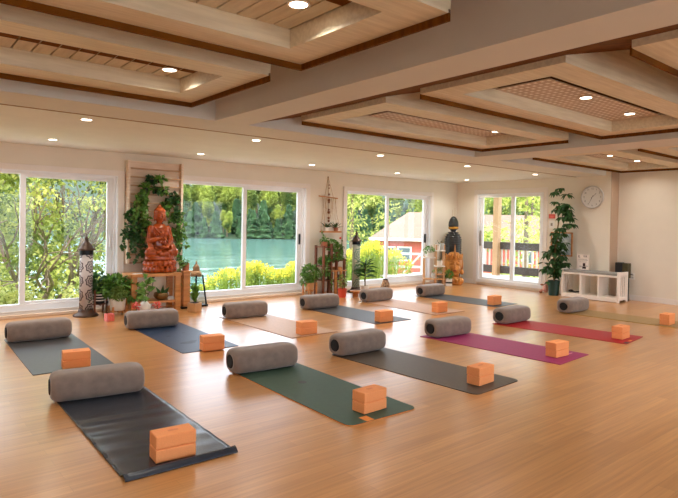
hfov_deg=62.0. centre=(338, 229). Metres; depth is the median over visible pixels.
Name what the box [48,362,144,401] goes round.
bolster
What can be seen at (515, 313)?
bolster
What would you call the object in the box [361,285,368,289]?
pot
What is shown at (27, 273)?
tree
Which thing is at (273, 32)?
ceiling tray
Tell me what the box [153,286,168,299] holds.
potted plant
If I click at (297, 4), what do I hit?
recessed light
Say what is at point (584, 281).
storage bench
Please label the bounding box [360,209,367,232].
cedar tree
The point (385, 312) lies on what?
block
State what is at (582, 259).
sign card
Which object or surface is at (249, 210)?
cedar tree
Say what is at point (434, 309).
block
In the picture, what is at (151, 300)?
shelf
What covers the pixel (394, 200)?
leafy tree
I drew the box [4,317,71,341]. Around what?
bolster
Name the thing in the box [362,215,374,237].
cedar tree
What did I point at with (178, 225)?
ivy
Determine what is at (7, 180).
maple tree
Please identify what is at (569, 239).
framed picture
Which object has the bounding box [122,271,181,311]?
altar table
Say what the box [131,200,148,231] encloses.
ivy
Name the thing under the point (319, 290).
baseboard
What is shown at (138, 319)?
bolster
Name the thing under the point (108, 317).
candle holder
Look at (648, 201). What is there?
wall
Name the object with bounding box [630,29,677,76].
ceiling tray
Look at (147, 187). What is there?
ivy
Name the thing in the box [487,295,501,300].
block
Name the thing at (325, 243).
plant
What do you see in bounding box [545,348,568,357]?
block
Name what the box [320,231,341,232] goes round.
shelf
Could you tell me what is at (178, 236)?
ivy
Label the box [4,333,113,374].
yoga mat
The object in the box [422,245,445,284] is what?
shelf
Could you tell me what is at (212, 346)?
block
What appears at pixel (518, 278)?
floor
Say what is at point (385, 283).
ornament
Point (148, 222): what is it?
ivy
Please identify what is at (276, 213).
leafy tree
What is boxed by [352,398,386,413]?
block
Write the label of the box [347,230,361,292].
lantern
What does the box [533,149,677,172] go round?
ceiling tray
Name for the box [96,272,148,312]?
pothos
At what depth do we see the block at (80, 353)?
5.20 m
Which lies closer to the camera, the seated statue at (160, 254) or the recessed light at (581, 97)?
the recessed light at (581, 97)
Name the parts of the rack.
post, post, post, post, post, post, post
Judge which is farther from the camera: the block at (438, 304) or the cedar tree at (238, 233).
the cedar tree at (238, 233)
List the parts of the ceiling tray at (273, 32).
plank panel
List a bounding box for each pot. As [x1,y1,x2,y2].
[109,298,125,310]
[187,302,201,312]
[306,282,313,289]
[338,288,346,297]
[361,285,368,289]
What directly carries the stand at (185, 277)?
on the floor at (603, 423)
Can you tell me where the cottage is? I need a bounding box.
[369,212,491,273]
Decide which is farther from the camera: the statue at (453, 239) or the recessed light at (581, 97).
the statue at (453, 239)
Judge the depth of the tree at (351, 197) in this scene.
55.86 m
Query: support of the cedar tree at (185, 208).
on the shore
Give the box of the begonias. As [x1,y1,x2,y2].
[337,274,346,297]
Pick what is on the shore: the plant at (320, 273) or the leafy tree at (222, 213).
the leafy tree at (222, 213)
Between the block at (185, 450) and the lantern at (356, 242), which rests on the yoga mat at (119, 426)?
the block at (185, 450)
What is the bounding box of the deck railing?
[483,241,538,276]
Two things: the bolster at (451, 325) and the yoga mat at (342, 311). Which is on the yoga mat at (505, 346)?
the bolster at (451, 325)
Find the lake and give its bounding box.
[0,236,374,297]
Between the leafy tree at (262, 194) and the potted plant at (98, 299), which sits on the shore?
the leafy tree at (262, 194)
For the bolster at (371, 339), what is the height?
0.220 m
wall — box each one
[0,142,457,297]
[457,171,611,293]
[609,172,618,295]
[616,170,677,299]
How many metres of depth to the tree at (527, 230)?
25.55 m
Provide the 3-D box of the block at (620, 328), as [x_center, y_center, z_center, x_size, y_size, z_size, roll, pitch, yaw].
[3.536,1.246,7.073,0.236,0.077,0.132,0,1,-41]
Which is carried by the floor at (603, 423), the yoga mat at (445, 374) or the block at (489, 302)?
the yoga mat at (445, 374)
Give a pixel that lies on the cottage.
(405, 233)
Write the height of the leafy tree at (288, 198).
15.386 m
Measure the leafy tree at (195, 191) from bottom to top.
11.549 m
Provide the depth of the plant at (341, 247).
10.95 m
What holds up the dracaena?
on the floor at (603, 423)
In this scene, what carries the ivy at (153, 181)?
on the board
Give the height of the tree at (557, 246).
2.143 m
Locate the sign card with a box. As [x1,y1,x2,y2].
[577,254,589,269]
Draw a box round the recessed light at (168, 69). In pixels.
[161,67,177,71]
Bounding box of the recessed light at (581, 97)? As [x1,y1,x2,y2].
[579,96,592,98]
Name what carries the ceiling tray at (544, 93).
attached to the ceiling at (622, 43)
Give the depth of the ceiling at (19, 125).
7.81 m
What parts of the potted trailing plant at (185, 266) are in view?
pot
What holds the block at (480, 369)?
on the block at (478, 381)
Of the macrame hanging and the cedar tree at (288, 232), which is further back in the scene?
the cedar tree at (288, 232)
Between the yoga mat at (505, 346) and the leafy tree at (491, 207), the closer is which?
the yoga mat at (505, 346)
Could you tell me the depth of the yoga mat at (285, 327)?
7.50 m
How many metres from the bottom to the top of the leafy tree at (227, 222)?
6.888 m
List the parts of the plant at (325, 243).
pot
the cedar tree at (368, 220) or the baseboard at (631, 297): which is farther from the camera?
the cedar tree at (368, 220)
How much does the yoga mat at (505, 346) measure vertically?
0.005 m
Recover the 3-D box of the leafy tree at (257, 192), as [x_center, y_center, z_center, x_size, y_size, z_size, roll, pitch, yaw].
[-22.943,-11.403,158.140,6.049,15.743,5.728,1,1,-14]
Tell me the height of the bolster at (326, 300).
0.220 m
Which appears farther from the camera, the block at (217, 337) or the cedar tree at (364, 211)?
the cedar tree at (364, 211)
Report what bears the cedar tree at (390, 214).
on the shore
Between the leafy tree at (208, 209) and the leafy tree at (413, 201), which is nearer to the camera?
the leafy tree at (208, 209)
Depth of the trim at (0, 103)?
6.43 m
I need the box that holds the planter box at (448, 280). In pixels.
[445,269,453,285]
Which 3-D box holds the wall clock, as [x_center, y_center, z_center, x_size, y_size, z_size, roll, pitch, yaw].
[4.978,-0.634,11.078,0.042,0.450,0.450,0,1,-39]
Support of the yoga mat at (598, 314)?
on the floor at (603, 423)
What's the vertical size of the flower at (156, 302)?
0.262 m
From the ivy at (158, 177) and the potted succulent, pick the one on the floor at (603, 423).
the potted succulent
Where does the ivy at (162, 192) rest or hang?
on the board
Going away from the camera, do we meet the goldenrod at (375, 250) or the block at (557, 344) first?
the block at (557, 344)
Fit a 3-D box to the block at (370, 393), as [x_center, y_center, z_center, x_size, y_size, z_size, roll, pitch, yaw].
[0.228,1.222,4.195,0.236,0.077,0.132,0,1,-43]
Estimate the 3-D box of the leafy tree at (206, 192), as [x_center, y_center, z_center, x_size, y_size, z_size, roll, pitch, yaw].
[-33.509,-5.444,142.225,4.688,12.202,4.439,2,1,40]
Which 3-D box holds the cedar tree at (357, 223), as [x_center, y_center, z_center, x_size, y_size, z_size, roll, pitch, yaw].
[4.533,-0.151,136.927,3.438,6.562,3.637,0,1,-36]
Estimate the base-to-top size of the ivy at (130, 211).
0.680 m
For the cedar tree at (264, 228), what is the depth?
131.71 m
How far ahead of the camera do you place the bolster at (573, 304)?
9.00 m
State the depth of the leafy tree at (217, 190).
147.97 m
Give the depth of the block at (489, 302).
9.77 m
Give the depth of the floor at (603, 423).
3.97 m
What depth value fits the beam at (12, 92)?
5.96 m
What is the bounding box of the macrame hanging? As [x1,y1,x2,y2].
[319,176,341,232]
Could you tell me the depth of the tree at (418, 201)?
56.87 m
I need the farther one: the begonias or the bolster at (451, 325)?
the begonias
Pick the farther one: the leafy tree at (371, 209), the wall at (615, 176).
the leafy tree at (371, 209)
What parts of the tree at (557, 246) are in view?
pot, stem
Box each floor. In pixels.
[0,282,677,497]
[380,272,537,282]
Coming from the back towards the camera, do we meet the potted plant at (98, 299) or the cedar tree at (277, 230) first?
the cedar tree at (277, 230)
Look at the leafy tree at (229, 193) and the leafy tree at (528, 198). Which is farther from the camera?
the leafy tree at (528, 198)
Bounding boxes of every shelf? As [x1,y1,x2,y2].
[138,298,174,303]
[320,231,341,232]
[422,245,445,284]
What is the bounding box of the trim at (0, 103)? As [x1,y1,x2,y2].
[0,103,572,176]
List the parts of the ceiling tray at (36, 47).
plank panel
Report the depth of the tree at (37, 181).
20.41 m
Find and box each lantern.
[73,233,98,317]
[190,261,207,306]
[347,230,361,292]
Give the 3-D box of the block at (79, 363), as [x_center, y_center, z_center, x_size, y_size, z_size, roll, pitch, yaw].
[-2.449,1.239,5.250,0.236,0.077,0.132,1,1,-32]
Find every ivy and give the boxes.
[119,207,140,251]
[124,223,147,264]
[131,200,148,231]
[132,191,149,224]
[138,181,154,204]
[138,213,152,243]
[144,174,158,185]
[150,186,161,195]
[154,174,167,185]
[158,185,169,196]
[160,201,173,223]
[165,191,181,222]
[170,209,189,248]
[171,227,184,271]
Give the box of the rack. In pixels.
[314,244,346,294]
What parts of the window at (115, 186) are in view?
sill, sash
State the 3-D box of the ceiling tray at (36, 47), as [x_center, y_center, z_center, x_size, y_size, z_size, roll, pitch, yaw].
[-2.159,-1.254,3.511,3.255,0.338,1.300,0,1,-39]
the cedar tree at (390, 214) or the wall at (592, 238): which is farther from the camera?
the cedar tree at (390, 214)
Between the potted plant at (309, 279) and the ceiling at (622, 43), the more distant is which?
the potted plant at (309, 279)
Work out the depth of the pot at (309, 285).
10.37 m
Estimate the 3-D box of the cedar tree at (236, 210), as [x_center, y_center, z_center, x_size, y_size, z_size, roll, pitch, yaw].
[-24.518,-2.771,136.445,4.863,9.282,5.145,0,1,-43]
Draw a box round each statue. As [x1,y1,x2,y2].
[142,204,177,272]
[445,210,461,276]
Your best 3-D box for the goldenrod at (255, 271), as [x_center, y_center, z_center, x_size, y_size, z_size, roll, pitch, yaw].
[-2.076,1.217,13.893,4.366,1.029,1.568,0,1,-39]
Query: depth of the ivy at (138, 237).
8.52 m
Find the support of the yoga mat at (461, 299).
on the floor at (603, 423)
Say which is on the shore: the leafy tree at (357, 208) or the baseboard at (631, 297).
the leafy tree at (357, 208)
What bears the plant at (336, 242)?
on the rack
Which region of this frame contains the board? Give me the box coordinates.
[124,160,183,263]
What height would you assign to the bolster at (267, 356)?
0.220 m
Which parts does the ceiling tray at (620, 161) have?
lattice panel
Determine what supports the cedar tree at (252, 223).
on the shore
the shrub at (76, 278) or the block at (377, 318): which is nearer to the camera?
the block at (377, 318)
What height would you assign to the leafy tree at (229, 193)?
13.245 m
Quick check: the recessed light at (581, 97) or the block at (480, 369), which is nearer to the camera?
the block at (480, 369)
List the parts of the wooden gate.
rail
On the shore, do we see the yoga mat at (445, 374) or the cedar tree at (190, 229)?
the cedar tree at (190, 229)
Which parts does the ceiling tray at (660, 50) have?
underside frame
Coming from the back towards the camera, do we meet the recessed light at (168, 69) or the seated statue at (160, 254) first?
the seated statue at (160, 254)
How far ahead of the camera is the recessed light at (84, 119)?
5.67 m
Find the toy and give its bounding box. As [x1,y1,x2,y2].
[539,280,547,292]
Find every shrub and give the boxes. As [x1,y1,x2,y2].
[0,277,78,304]
[61,276,98,297]
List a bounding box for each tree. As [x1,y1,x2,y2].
[0,173,106,300]
[0,178,56,298]
[0,191,105,303]
[183,184,191,211]
[183,199,187,226]
[183,211,197,236]
[189,184,204,210]
[190,202,201,232]
[196,185,215,212]
[197,217,208,237]
[201,198,213,230]
[209,211,224,237]
[213,186,223,211]
[217,186,237,212]
[219,210,225,232]
[223,211,232,232]
[229,199,241,232]
[234,216,246,237]
[235,187,241,208]
[239,187,258,212]
[246,209,251,232]
[246,210,258,237]
[255,190,261,212]
[255,210,271,238]
[257,200,272,232]
[258,191,266,206]
[264,191,278,221]
[271,204,281,227]
[272,219,281,237]
[279,192,296,218]
[281,205,295,233]
[282,219,293,238]
[347,194,359,216]
[347,194,400,249]
[354,216,362,238]
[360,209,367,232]
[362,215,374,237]
[364,195,380,220]
[371,203,384,231]
[375,216,383,233]
[382,198,402,218]
[389,202,397,220]
[389,213,394,222]
[406,199,418,212]
[406,199,490,213]
[484,196,539,276]
[487,198,492,214]
[501,196,535,214]
[502,197,517,214]
[517,198,530,214]
[537,188,578,295]
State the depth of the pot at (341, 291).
10.37 m
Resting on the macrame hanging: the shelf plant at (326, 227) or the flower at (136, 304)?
the shelf plant at (326, 227)
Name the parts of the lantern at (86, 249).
lamp shade, lid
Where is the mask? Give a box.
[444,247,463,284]
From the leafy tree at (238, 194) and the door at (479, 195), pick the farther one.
the leafy tree at (238, 194)
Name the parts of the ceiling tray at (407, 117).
lattice panel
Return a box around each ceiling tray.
[0,0,450,70]
[0,3,270,107]
[301,92,568,151]
[420,50,677,139]
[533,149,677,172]
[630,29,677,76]
[638,146,677,159]
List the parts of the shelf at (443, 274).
post, tray shelf, post, post, post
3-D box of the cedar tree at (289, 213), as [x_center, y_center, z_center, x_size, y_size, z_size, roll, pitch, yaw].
[-12.475,-2.096,138.706,4.476,8.075,4.231,0,1,-38]
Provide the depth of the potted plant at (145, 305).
7.90 m
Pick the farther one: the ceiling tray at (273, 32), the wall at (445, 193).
the wall at (445, 193)
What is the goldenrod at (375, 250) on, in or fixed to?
on the lawn
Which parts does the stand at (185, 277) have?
post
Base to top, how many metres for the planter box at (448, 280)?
0.378 m
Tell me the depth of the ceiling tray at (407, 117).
6.44 m
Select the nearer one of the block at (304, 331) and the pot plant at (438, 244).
the block at (304, 331)
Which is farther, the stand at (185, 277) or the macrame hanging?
the macrame hanging
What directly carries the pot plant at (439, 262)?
on the shelf at (443, 274)
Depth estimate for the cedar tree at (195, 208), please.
134.04 m
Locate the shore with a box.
[3,177,408,239]
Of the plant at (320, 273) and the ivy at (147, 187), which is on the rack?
the plant at (320, 273)
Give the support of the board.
attached to the wall at (445, 193)
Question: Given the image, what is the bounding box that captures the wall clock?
[581,186,603,207]
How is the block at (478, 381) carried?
on the yoga mat at (445, 374)
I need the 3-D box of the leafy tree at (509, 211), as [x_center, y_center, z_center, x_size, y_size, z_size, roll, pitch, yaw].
[46.518,-5.150,154.740,5.271,14.488,5.567,2,1,32]
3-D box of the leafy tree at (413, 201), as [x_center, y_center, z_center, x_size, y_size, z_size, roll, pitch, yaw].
[19.681,-3.678,150.901,3.872,10.076,3.666,1,1,6]
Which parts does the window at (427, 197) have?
sill, sash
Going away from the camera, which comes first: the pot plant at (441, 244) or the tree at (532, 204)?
the pot plant at (441, 244)
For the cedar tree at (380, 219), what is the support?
on the shore
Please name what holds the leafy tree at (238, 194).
on the shore
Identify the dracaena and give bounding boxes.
[351,258,379,289]
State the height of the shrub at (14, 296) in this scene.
0.989 m
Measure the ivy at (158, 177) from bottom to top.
0.196 m
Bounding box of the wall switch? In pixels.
[549,221,554,227]
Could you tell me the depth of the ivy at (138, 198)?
8.53 m
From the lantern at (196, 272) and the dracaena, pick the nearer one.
the lantern at (196, 272)
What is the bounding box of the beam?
[215,0,677,124]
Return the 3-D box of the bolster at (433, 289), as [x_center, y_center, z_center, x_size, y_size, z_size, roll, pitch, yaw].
[1.769,1.168,10.881,0.653,0.220,0.261,0,1,-41]
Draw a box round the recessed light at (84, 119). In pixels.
[80,118,92,120]
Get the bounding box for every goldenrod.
[190,260,294,291]
[346,238,418,280]
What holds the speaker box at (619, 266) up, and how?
on the floor at (603, 423)
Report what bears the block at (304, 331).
on the yoga mat at (285, 327)
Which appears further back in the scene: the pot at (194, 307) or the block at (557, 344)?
the pot at (194, 307)
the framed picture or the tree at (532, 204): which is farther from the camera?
the tree at (532, 204)
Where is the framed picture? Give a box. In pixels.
[551,232,572,256]
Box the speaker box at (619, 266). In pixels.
[615,262,632,300]
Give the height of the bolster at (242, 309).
0.220 m
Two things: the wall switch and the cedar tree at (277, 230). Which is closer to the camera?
the wall switch
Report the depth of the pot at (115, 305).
8.02 m
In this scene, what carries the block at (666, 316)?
on the block at (661, 321)
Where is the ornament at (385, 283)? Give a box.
[381,279,389,287]
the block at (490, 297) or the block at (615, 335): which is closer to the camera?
the block at (615, 335)
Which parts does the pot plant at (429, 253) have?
pot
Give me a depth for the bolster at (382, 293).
9.88 m
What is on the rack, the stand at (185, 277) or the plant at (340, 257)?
the plant at (340, 257)
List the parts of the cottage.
pane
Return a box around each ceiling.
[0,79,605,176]
[0,105,568,182]
[264,24,677,121]
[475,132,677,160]
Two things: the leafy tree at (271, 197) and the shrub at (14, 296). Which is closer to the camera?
the shrub at (14, 296)
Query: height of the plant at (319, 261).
0.429 m
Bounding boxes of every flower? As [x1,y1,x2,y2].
[131,302,140,309]
[151,301,161,308]
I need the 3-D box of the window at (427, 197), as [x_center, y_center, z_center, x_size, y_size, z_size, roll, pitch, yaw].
[1.087,0.195,12.291,2.740,2.110,0.230,0,1,-39]
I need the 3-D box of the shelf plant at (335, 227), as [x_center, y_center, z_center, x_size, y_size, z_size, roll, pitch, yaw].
[-0.066,-0.059,11.139,0.246,0.185,0.284,2,1,32]
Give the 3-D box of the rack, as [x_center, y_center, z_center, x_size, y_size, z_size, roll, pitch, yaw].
[-0.158,0.758,10.805,0.545,0.980,0.330,0,1,-39]
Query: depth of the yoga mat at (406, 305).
9.42 m
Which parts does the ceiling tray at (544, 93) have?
lattice panel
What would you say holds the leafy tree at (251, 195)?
on the shore
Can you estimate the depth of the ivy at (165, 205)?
8.83 m
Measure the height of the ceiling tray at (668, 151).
0.338 m
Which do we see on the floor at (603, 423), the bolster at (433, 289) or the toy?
the toy
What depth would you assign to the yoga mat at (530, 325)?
7.47 m
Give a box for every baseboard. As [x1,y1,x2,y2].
[0,280,441,315]
[616,293,677,304]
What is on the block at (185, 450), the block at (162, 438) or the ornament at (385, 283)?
the block at (162, 438)
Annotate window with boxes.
[0,162,124,319]
[175,175,310,302]
[342,186,433,290]
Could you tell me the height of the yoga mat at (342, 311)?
0.004 m
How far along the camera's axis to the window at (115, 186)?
8.15 m
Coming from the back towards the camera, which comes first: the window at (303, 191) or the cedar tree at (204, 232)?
the cedar tree at (204, 232)
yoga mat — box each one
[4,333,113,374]
[57,386,237,481]
[134,322,237,352]
[219,314,337,337]
[229,363,413,425]
[300,305,410,323]
[332,347,517,394]
[360,299,462,314]
[416,294,516,306]
[420,333,588,364]
[492,320,642,343]
[559,310,677,327]
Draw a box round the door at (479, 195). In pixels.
[473,187,547,291]
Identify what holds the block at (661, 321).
on the yoga mat at (598, 314)
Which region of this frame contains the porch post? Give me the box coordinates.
[492,197,501,274]
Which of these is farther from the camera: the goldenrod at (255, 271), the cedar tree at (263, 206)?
the cedar tree at (263, 206)
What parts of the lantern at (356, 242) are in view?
lamp shade, lid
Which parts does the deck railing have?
rail, rail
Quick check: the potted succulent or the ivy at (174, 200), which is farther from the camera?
the ivy at (174, 200)
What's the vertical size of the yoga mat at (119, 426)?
0.032 m
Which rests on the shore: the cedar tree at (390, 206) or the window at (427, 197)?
the cedar tree at (390, 206)
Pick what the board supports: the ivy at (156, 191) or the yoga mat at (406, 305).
the ivy at (156, 191)
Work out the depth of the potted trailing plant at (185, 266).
8.79 m
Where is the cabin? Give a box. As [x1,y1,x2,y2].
[484,215,539,268]
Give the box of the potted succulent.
[187,282,201,312]
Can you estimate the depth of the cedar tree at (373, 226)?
141.58 m
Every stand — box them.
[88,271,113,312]
[180,270,192,308]
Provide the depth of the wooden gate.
28.19 m
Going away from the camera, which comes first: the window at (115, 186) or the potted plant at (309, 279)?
the window at (115, 186)
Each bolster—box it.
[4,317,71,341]
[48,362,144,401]
[124,308,178,328]
[222,300,267,318]
[226,342,297,373]
[300,293,338,308]
[329,328,385,355]
[359,287,392,301]
[416,283,444,296]
[424,315,470,337]
[493,305,530,323]
[557,297,588,312]
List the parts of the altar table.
leg, leg, leg, leg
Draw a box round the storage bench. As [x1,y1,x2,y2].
[561,267,627,302]
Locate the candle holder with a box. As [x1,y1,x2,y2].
[104,313,114,321]
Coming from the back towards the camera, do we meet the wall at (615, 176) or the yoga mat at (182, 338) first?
the wall at (615, 176)
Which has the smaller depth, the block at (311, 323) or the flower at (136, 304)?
the block at (311, 323)
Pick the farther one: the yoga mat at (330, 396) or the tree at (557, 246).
the tree at (557, 246)
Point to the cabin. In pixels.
(488, 219)
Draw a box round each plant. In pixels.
[136,273,155,309]
[178,258,189,284]
[299,263,319,294]
[317,256,330,276]
[317,269,333,289]
[319,231,329,246]
[320,222,332,230]
[325,253,344,274]
[326,239,340,254]
[332,222,342,230]
[335,237,347,277]
[423,245,435,256]
[435,240,439,249]
[437,259,442,265]
[440,241,444,249]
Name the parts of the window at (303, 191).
sill, sash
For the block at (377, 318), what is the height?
0.077 m
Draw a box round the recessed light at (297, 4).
[287,0,309,8]
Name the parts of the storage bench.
frame, kick rail, frame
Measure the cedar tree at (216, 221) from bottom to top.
6.982 m
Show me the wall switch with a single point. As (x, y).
(551, 223)
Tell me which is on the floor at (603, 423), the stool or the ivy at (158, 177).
the stool
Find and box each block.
[61,358,90,368]
[62,348,90,360]
[149,442,195,463]
[150,423,195,449]
[199,342,224,350]
[200,333,224,343]
[296,319,316,328]
[296,327,316,334]
[352,384,386,403]
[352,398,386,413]
[375,309,392,316]
[375,316,392,321]
[432,301,447,307]
[432,307,447,312]
[467,362,493,376]
[467,373,493,385]
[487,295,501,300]
[487,300,501,304]
[545,339,568,350]
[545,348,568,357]
[612,324,629,332]
[612,332,629,339]
[659,312,674,319]
[659,319,674,324]
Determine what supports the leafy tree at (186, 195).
on the shore
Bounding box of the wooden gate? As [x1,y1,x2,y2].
[380,250,420,278]
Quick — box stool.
[350,290,360,296]
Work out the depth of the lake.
72.63 m
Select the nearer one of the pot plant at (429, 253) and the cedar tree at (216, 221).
the pot plant at (429, 253)
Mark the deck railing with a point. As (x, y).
(527, 247)
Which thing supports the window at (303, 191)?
in the wall at (445, 193)
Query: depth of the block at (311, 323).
6.94 m
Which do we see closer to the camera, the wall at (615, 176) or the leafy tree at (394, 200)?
the wall at (615, 176)

